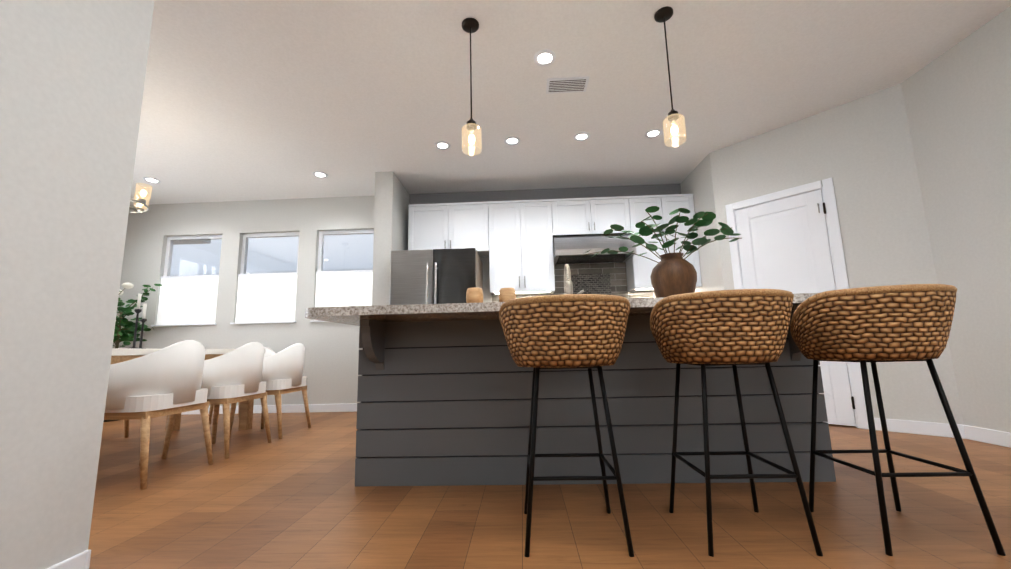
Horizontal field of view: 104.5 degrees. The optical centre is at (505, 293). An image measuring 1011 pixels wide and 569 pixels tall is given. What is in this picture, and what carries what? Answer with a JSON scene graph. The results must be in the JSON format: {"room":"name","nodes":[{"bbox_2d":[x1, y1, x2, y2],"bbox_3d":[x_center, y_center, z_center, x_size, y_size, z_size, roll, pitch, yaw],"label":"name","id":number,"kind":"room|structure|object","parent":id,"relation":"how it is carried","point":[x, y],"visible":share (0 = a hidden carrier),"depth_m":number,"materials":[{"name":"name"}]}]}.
{"room":"kitchen","nodes":[
{"label":"kitchen","id":0,"kind":"room"},
{"bbox_2d":[0,0,153,568],"bbox_3d":[-1.494,-0.665,-0.084,0.140,2.740,3.070,-2,-8,2],"label":"wall","id":1,"kind":"structure","parent":0,"point":[72,76],"depth_m":1.19,"materials":[{"name":"white paint"}]},
{"bbox_2d":[47,549,90,568],"bbox_3d":[-1.387,0.640,-0.278,0.014,0.095,3.070,-2,-8,2],"label":"baseboard","id":2,"kind":"structure","parent":1,"relation":"attached to","point":[81,560],"depth_m":1.20,"materials":[{"name":"white"}]},
{"bbox_2d":[173,240,210,244],"bbox_3d":[-7.233,-1.270,3.150,3.840,0.340,7.600,-2,-8,2],"label":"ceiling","id":3,"kind":"structure","parent":0,"point":[189,242],"depth_m":6.76,"materials":[{"name":"white paint"}]},
{"bbox_2d":[372,172,409,305],"bbox_3d":[-1.340,0.016,4.599,0.205,2.740,0.659,-2,-8,2],"label":"wall","id":4,"kind":"structure","parent":0,"point":[391,210],"depth_m":4.41,"materials":[{"name":"white paint"}]},
{"bbox_2d":[112,184,680,405],"bbox_3d":[-1.395,0.076,4.996,7.600,2.740,0.144,-2,-8,2],"label":"wall","id":5,"kind":"structure","parent":0,"point":[330,367],"depth_m":5.06,"materials":[{"name":"white paint"}]},
{"bbox_2d":[151,235,221,326],"bbox_3d":[-4.111,-0.175,5.119,0.840,1.202,0.135,-2,-8,2],"label":"window","id":6,"kind":"structure","parent":5,"relation":"in","point":[168,256],"depth_m":5.21,"materials":[{"name":"white"}]},
{"bbox_2d":[156,275,218,324],"bbox_3d":[-4.105,0.085,5.075,0.784,0.628,0.040,-2,-8,2],"label":"window shade","id":7,"kind":"object","parent":6,"relation":"attached to","point":[187,299],"visible":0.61,"depth_m":5.06,"materials":[{"name":"white fabric"}]},
{"bbox_2d":[230,232,299,323],"bbox_3d":[-3.072,-0.205,5.078,0.840,1.202,0.135,-2,-8,2],"label":"window","id":8,"kind":"structure","parent":5,"relation":"in","point":[245,250],"depth_m":5.17,"materials":[{"name":"white"}]},
{"bbox_2d":[235,272,296,321],"bbox_3d":[-3.066,0.054,5.035,0.784,0.628,0.040,-2,-8,2],"label":"window shade","id":9,"kind":"object","parent":8,"relation":"attached to","point":[265,297],"visible":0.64,"depth_m":5.02,"materials":[{"name":"white fabric"}]},
{"bbox_2d":[181,403,356,414],"bbox_3d":[-3.211,1.427,4.799,3.630,0.095,0.019,-2,-8,2],"label":"baseboard","id":10,"kind":"structure","parent":5,"relation":"attached to","point":[300,408],"depth_m":4.77,"materials":[{"name":"white"}]},
{"bbox_2d":[310,229,373,321],"bbox_3d":[-2.043,-0.235,5.038,0.840,1.202,0.135,-2,-8,2],"label":"window","id":11,"kind":"structure","parent":5,"relation":"in","point":[322,234],"depth_m":5.13,"materials":[{"name":"white"}]},
{"bbox_2d":[315,270,372,306],"bbox_3d":[-2.038,0.024,4.995,0.784,0.628,0.040,-2,-8,2],"label":"window shade","id":12,"kind":"object","parent":11,"relation":"attached to","point":[343,288],"visible":0.54,"depth_m":4.99,"materials":[{"name":"white fabric"}]},
{"bbox_2d":[408,202,483,256],"bbox_3d":[-0.680,-0.771,4.845,0.970,0.598,0.316,-2,-8,2],"label":"upper cabinet","id":13,"kind":"object","parent":5,"relation":"attached to","point":[438,225],"depth_m":4.70,"materials":[{"name":"white wood"}]},
{"bbox_2d":[480,199,555,294],"bbox_3d":[0.160,-0.548,4.776,0.820,1.098,0.316,-2,-8,2],"label":"upper cabinet","id":14,"kind":"object","parent":5,"relation":"attached to","point":[513,240],"depth_m":4.63,"materials":[{"name":"white wood"}]},
{"bbox_2d":[492,262,656,301],"bbox_3d":[1.043,0.033,4.821,2.426,0.820,0.010,-2,-8,2],"label":"tile backsplash","id":15,"kind":"structure","parent":5,"relation":"attached to","point":[619,278],"depth_m":4.85,"materials":[{"name":"grey tile"}]},
{"bbox_2d":[571,272,612,294],"bbox_3d":[1.043,-0.018,4.820,0.550,0.480,0.006,-2,-8,2],"label":"backsplash","id":16,"kind":"structure","parent":5,"relation":"attached to","point":[595,283],"depth_m":4.83,"materials":[{"name":"tile"}]},
{"bbox_2d":[552,196,631,235],"bbox_3d":[1.016,-0.900,4.790,0.910,0.438,0.316,-2,-8,2],"label":"upper cabinet","id":17,"kind":"object","parent":5,"relation":"attached to","point":[594,215],"depth_m":4.64,"materials":[{"name":"white wood"}]},
{"bbox_2d":[553,233,635,264],"bbox_3d":[1.021,-0.547,4.650,0.898,0.292,0.490,-2,-8,2],"label":"range hood","id":18,"kind":"object","parent":5,"relation":"attached to","point":[570,249],"visible":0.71,"depth_m":4.51,"materials":[{"name":"silver metal"}]},
{"bbox_2d":[626,194,701,290],"bbox_3d":[1.856,-0.598,4.710,0.756,1.098,0.316,-2,-8,2],"label":"upper cabinet","id":19,"kind":"object","parent":5,"relation":"attached to","point":[638,268],"depth_m":4.59,"materials":[{"name":"white wood"}]},
{"bbox_2d":[88,412,1010,568],"bbox_3d":[-0.887,0.958,1.439,8.960,0.060,7.000,-2,-8,2],"label":"floor","id":20,"kind":"structure","parent":0,"point":[294,497],"depth_m":1.65,"materials":[{"name":"brown wood"}]},
{"bbox_2d":[124,419,128,437],"bbox_3d":[-3.625,0.868,3.341,0.493,0.802,0.563,-2,-8,2],"label":"dining chair","id":21,"kind":"object","parent":20,"relation":"on","point":[126,428],"visible":0.02,"depth_m":3.49,"materials":[{"name":"brown wood"}]},
{"bbox_2d":[104,284,161,421],"bbox_3d":[-4.565,0.661,4.641,0.782,1.626,0.603,-2,-8,2],"label":"ficus tree","id":22,"kind":"object","parent":20,"relation":"on","point":[125,334],"visible":0.42,"depth_m":4.64,"materials":[{"name":"green plant"}]},
{"bbox_2d":[104,340,212,489],"bbox_3d":[-2.173,0.695,2.393,0.493,0.802,0.563,-2,-8,2],"label":"dining chair","id":23,"kind":"object","parent":20,"relation":"on","point":[165,381],"visible":0.88,"depth_m":2.25,"materials":[{"name":"white plastic"}]},
{"bbox_2d":[111,348,264,430],"bbox_3d":[-2.896,0.809,2.928,0.900,0.760,1.970,-2,-8,2],"label":"dining table","id":24,"kind":"object","parent":20,"relation":"on","point":[118,355],"visible":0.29,"depth_m":3.36,"materials":[{"name":"brown wood"}]},
{"bbox_2d":[119,283,133,294],"bbox_3d":[-2.868,0.125,2.714,0.352,0.529,0.375,-2,-8,2],"label":"flower","id":25,"kind":"object","parent":24,"relation":"on","point":[127,286],"visible":0.08,"depth_m":2.81,"materials":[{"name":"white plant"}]},
{"bbox_2d":[131,293,141,348],"bbox_3d":[-2.773,0.211,2.944,0.080,0.420,0.078,-2,-8,2],"label":"candlestick","id":26,"kind":"object","parent":24,"relation":"on","point":[137,310],"visible":0.77,"depth_m":2.94,"materials":[{"name":"black metal"}]},
{"bbox_2d":[139,303,146,348],"bbox_3d":[-2.837,0.260,3.061,0.080,0.360,0.078,-2,-8,2],"label":"candlestick","id":27,"kind":"object","parent":24,"relation":"on","point":[143,320],"visible":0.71,"depth_m":3.06,"materials":[{"name":"black metal"}]},
{"bbox_2d":[161,342,271,458],"bbox_3d":[-2.147,0.781,2.986,0.493,0.802,0.563,-2,-8,2],"label":"dining chair","id":28,"kind":"object","parent":20,"relation":"on","point":[232,376],"visible":0.75,"depth_m":2.85,"materials":[{"name":"white fabric"}]},
{"bbox_2d":[209,347,275,423],"bbox_3d":[-2.837,0.991,4.307,0.563,0.802,0.493,-2,-8,2],"label":"dining chair","id":29,"kind":"object","parent":20,"relation":"on","point":[269,352],"visible":0.08,"depth_m":4.47,"materials":[{"name":"white fabric"}]},
{"bbox_2d":[230,343,310,438],"bbox_3d":[-2.122,0.867,3.579,0.493,0.802,0.563,-2,-8,2],"label":"dining chair","id":30,"kind":"object","parent":20,"relation":"on","point":[282,371],"visible":0.77,"depth_m":3.44,"materials":[{"name":"white fabric"}]},
{"bbox_2d":[390,248,482,304],"bbox_3d":[-0.744,0.457,4.406,0.915,1.785,0.826,-2,-8,2],"label":"fridge","id":31,"kind":"object","parent":20,"relation":"on","point":[437,276],"visible":0.25,"depth_m":4.15,"materials":[{"name":"grey metal"}]},
{"bbox_2d":[499,294,633,556],"bbox_3d":[0.243,0.470,1.528,0.522,0.881,0.463,-2,-8,2],"label":"stool","id":32,"kind":"object","parent":20,"relation":"on","point":[569,331],"visible":1,"depth_m":1.40,"materials":[{"name":"wicker"}]},
{"bbox_2d":[333,309,835,486],"bbox_3d":[0.435,0.597,2.359,2.467,0.860,1.049,-2,-8,2],"label":"kitchen island","id":33,"kind":"object","parent":20,"relation":"on","point":[444,394],"depth_m":2.06,"materials":[{"name":"wood"}]},
{"bbox_2d":[305,302,503,320],"bbox_3d":[-0.449,0.163,2.360,0.930,0.040,1.270,-2,-8,2],"label":"island countertop","id":34,"kind":"structure","parent":33,"relation":"on","point":[485,309],"depth_m":1.74,"materials":[{"name":"beige stone"}]},
{"bbox_2d":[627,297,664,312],"bbox_3d":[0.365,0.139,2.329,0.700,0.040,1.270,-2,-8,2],"label":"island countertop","id":35,"kind":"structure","parent":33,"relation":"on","point":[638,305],"depth_m":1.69,"materials":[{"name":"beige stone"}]},
{"bbox_2d":[564,264,583,293],"bbox_3d":[0.426,-0.027,2.490,0.119,0.330,0.246,-2,-8,2],"label":"faucet","id":36,"kind":"object","parent":35,"relation":"on","point":[568,286],"visible":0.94,"depth_m":2.40,"materials":[{"name":"silver metal"}]},
{"bbox_2d":[583,206,741,297],"bbox_3d":[0.955,-0.226,2.331,0.966,0.654,0.432,-2,-8,2],"label":"vase","id":37,"kind":"object","parent":35,"relation":"on","point":[674,273],"visible":0.96,"depth_m":2.29,"materials":[{"name":"brown ceramic"}]},
{"bbox_2d":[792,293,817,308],"bbox_3d":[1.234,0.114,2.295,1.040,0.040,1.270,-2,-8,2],"label":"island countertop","id":38,"kind":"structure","parent":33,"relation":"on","point":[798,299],"depth_m":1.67,"materials":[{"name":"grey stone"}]},
{"bbox_3d":[-0.062,0.079,2.047,0.591,0.016,0.285,-2,-8,2],"label":"tray","id":39,"kind":"object","parent":33,"relation":"on","visible":0},
{"bbox_2d":[466,287,482,302],"bbox_3d":[-0.160,0.023,2.039,0.092,0.095,0.091,-2,-8,2],"label":"cup","id":40,"kind":"object","parent":39,"relation":"on","point":[474,295],"visible":0.71,"depth_m":2.00,"materials":[{"name":"brown wood"}]},
{"bbox_2d":[499,288,515,301],"bbox_3d":[0.011,0.023,2.067,0.092,0.095,0.091,-2,-8,2],"label":"cup","id":41,"kind":"object","parent":39,"relation":"on","point":[506,294],"visible":0.62,"depth_m":2.03,"materials":[{"name":"brown wood"}]},
{"bbox_2d":[650,289,822,556],"bbox_3d":[0.853,0.453,1.505,0.522,0.881,0.463,-2,-8,2],"label":"stool","id":42,"kind":"object","parent":20,"relation":"on","point":[733,328],"visible":1,"depth_m":1.38,"materials":[{"name":"wicker"}]},
{"bbox_2d":[790,284,1005,555],"bbox_3d":[1.422,0.436,1.483,0.522,0.881,0.463,-2,-8,2],"label":"stool","id":43,"kind":"object","parent":20,"relation":"on","point":[873,325],"visible":1,"depth_m":1.37,"materials":[{"name":"wicker"}]},
{"bbox_2d":[130,0,1010,204],"bbox_3d":[-0.953,-1.821,1.846,8.960,0.080,7.000,-2,-8,2],"label":"ceiling","id":44,"kind":"structure","parent":0,"point":[246,100],"depth_m":3.04,"materials":[{"name":"white paint"}]},
{"bbox_2d":[129,183,151,212],"bbox_3d":[-3.154,-1.120,3.188,0.535,0.816,0.527,-2,-8,2],"label":"chandelier","id":45,"kind":"object","parent":44,"relation":"hanging from","point":[141,202],"visible":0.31,"depth_m":3.20,"materials":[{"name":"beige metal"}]},
{"bbox_2d":[143,177,160,182],"bbox_3d":[-4.097,-1.309,4.537,0.160,0.008,0.160,-2,-8,2],"label":"recessed light","id":46,"kind":"object","parent":44,"relation":"in","point":[151,180],"visible":1,"depth_m":4.53,"materials":[{"name":"white plastic"}]},
{"bbox_2d":[313,171,327,177],"bbox_3d":[-2.127,-1.361,4.500,0.160,0.008,0.160,-2,-8,2],"label":"recessed light","id":47,"kind":"object","parent":44,"relation":"in","point":[320,174],"visible":1,"depth_m":4.49,"materials":[{"name":"white"}]},
{"bbox_2d":[435,141,450,149],"bbox_3d":[-0.631,-1.480,3.927,0.160,0.008,0.160,-2,-8,2],"label":"recessed light","id":48,"kind":"object","parent":44,"relation":"in","point":[442,145],"visible":1,"depth_m":3.92,"materials":[{"name":"white plastic"}]},
{"bbox_2d":[462,18,481,155],"bbox_3d":[-0.213,-1.281,2.424,0.120,0.854,0.120,-2,-8,2],"label":"pendant light","id":49,"kind":"object","parent":44,"relation":"hanging from","point":[470,25],"visible":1,"depth_m":2.42,"materials":[{"name":"yellow glass"}]},
{"bbox_2d":[504,136,519,144],"bbox_3d":[0.067,-1.504,3.870,0.160,0.008,0.160,-2,-8,2],"label":"recessed light","id":50,"kind":"object","parent":44,"relation":"in","point":[513,140],"visible":1,"depth_m":3.86,"materials":[{"name":"white plastic"}]},
{"bbox_2d":[534,49,555,66],"bbox_3d":[0.280,-1.669,2.782,0.160,0.008,0.160,-2,-8,2],"label":"recessed light","id":51,"kind":"object","parent":44,"relation":"in","point":[543,58],"visible":1,"depth_m":2.78,"materials":[{"name":"white plastic"}]},
{"bbox_2d":[546,76,588,93],"bbox_3d":[0.482,-1.630,3.071,0.320,0.010,0.170,-2,-8,2],"label":"ceiling vent","id":52,"kind":"object","parent":44,"relation":"in","point":[568,85],"visible":1,"depth_m":3.06,"materials":[{"name":"white metal"}]},
{"bbox_2d":[574,132,589,140],"bbox_3d":[0.745,-1.527,3.824,0.160,0.008,0.160,-2,-8,2],"label":"recessed light","id":53,"kind":"object","parent":44,"relation":"in","point":[582,136],"visible":1,"depth_m":3.82,"materials":[{"name":"white plastic"}]},
{"bbox_2d":[645,129,661,137],"bbox_3d":[1.434,-1.547,3.797,0.160,0.008,0.160,-2,-8,2],"label":"recessed light","id":54,"kind":"object","parent":44,"relation":"in","point":[652,133],"visible":1,"depth_m":3.79,"materials":[{"name":"white"}]},
{"bbox_2d":[654,6,685,146],"bbox_3d":[0.995,-1.317,2.376,0.120,0.854,0.120,-2,-8,2],"label":"pendant light","id":55,"kind":"object","parent":44,"relation":"hanging from","point":[663,14],"visible":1,"depth_m":2.37,"materials":[{"name":"yellow glass"}]},
{"bbox_2d":[680,154,723,291],"bbox_3d":[2.311,-0.099,4.396,0.140,2.740,0.785,-2,-8,2],"label":"wall","id":56,"kind":"structure","parent":0,"point":[697,182],"depth_m":4.33,"materials":[{"name":"white paint"}]},
{"bbox_2d":[709,83,963,424],"bbox_3d":[2.769,-0.237,3.527,0.140,2.740,1.460,6,-11,-42],"label":"wall","id":57,"kind":"structure","parent":0,"point":[860,151],"depth_m":3.23,"materials":[{"name":"white paint"}]},
{"bbox_2d":[735,189,855,425],"bbox_3d":[2.576,0.120,3.560,0.116,2.028,0.708,6,-11,-42],"label":"pantry door","id":58,"kind":"structure","parent":57,"relation":"in","point":[784,244],"depth_m":3.57,"materials":[{"name":"white painted wood"},{"name":"bronze"}]},
{"bbox_2d":[725,177,868,428],"bbox_3d":[2.636,0.094,3.623,0.153,2.118,0.860,6,-11,-42],"label":"door frame","id":59,"kind":"structure","parent":57,"relation":"attached to","point":[841,279],"depth_m":3.40,"materials":[{"name":"white wood"}]},
{"bbox_2d":[901,6,1010,432],"bbox_3d":[3.180,-0.674,0.607,0.140,2.740,4.833,-2,-8,2],"label":"wall","id":60,"kind":"structure","parent":0,"point":[957,99],"depth_m":2.67,"materials":[{"name":"white paint"}]},
{"bbox_2d":[874,418,1010,447],"bbox_3d":[2.964,0.663,0.578,0.366,0.095,5.140,-2,-8,2],"label":"baseboard","id":61,"kind":"structure","parent":60,"relation":"attached to","point":[1001,438],"depth_m":2.82,"materials":[{"name":"white"}]},
{"label":"outside","id":62,"kind":"structure","parent":0,"visible":0},
{"bbox_2d":[170,234,373,275],"bbox_3d":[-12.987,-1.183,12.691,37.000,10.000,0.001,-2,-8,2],"label":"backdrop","id":63,"kind":"structure","parent":62,"point":[261,247],"depth_m":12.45,"materials":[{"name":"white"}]}
]}

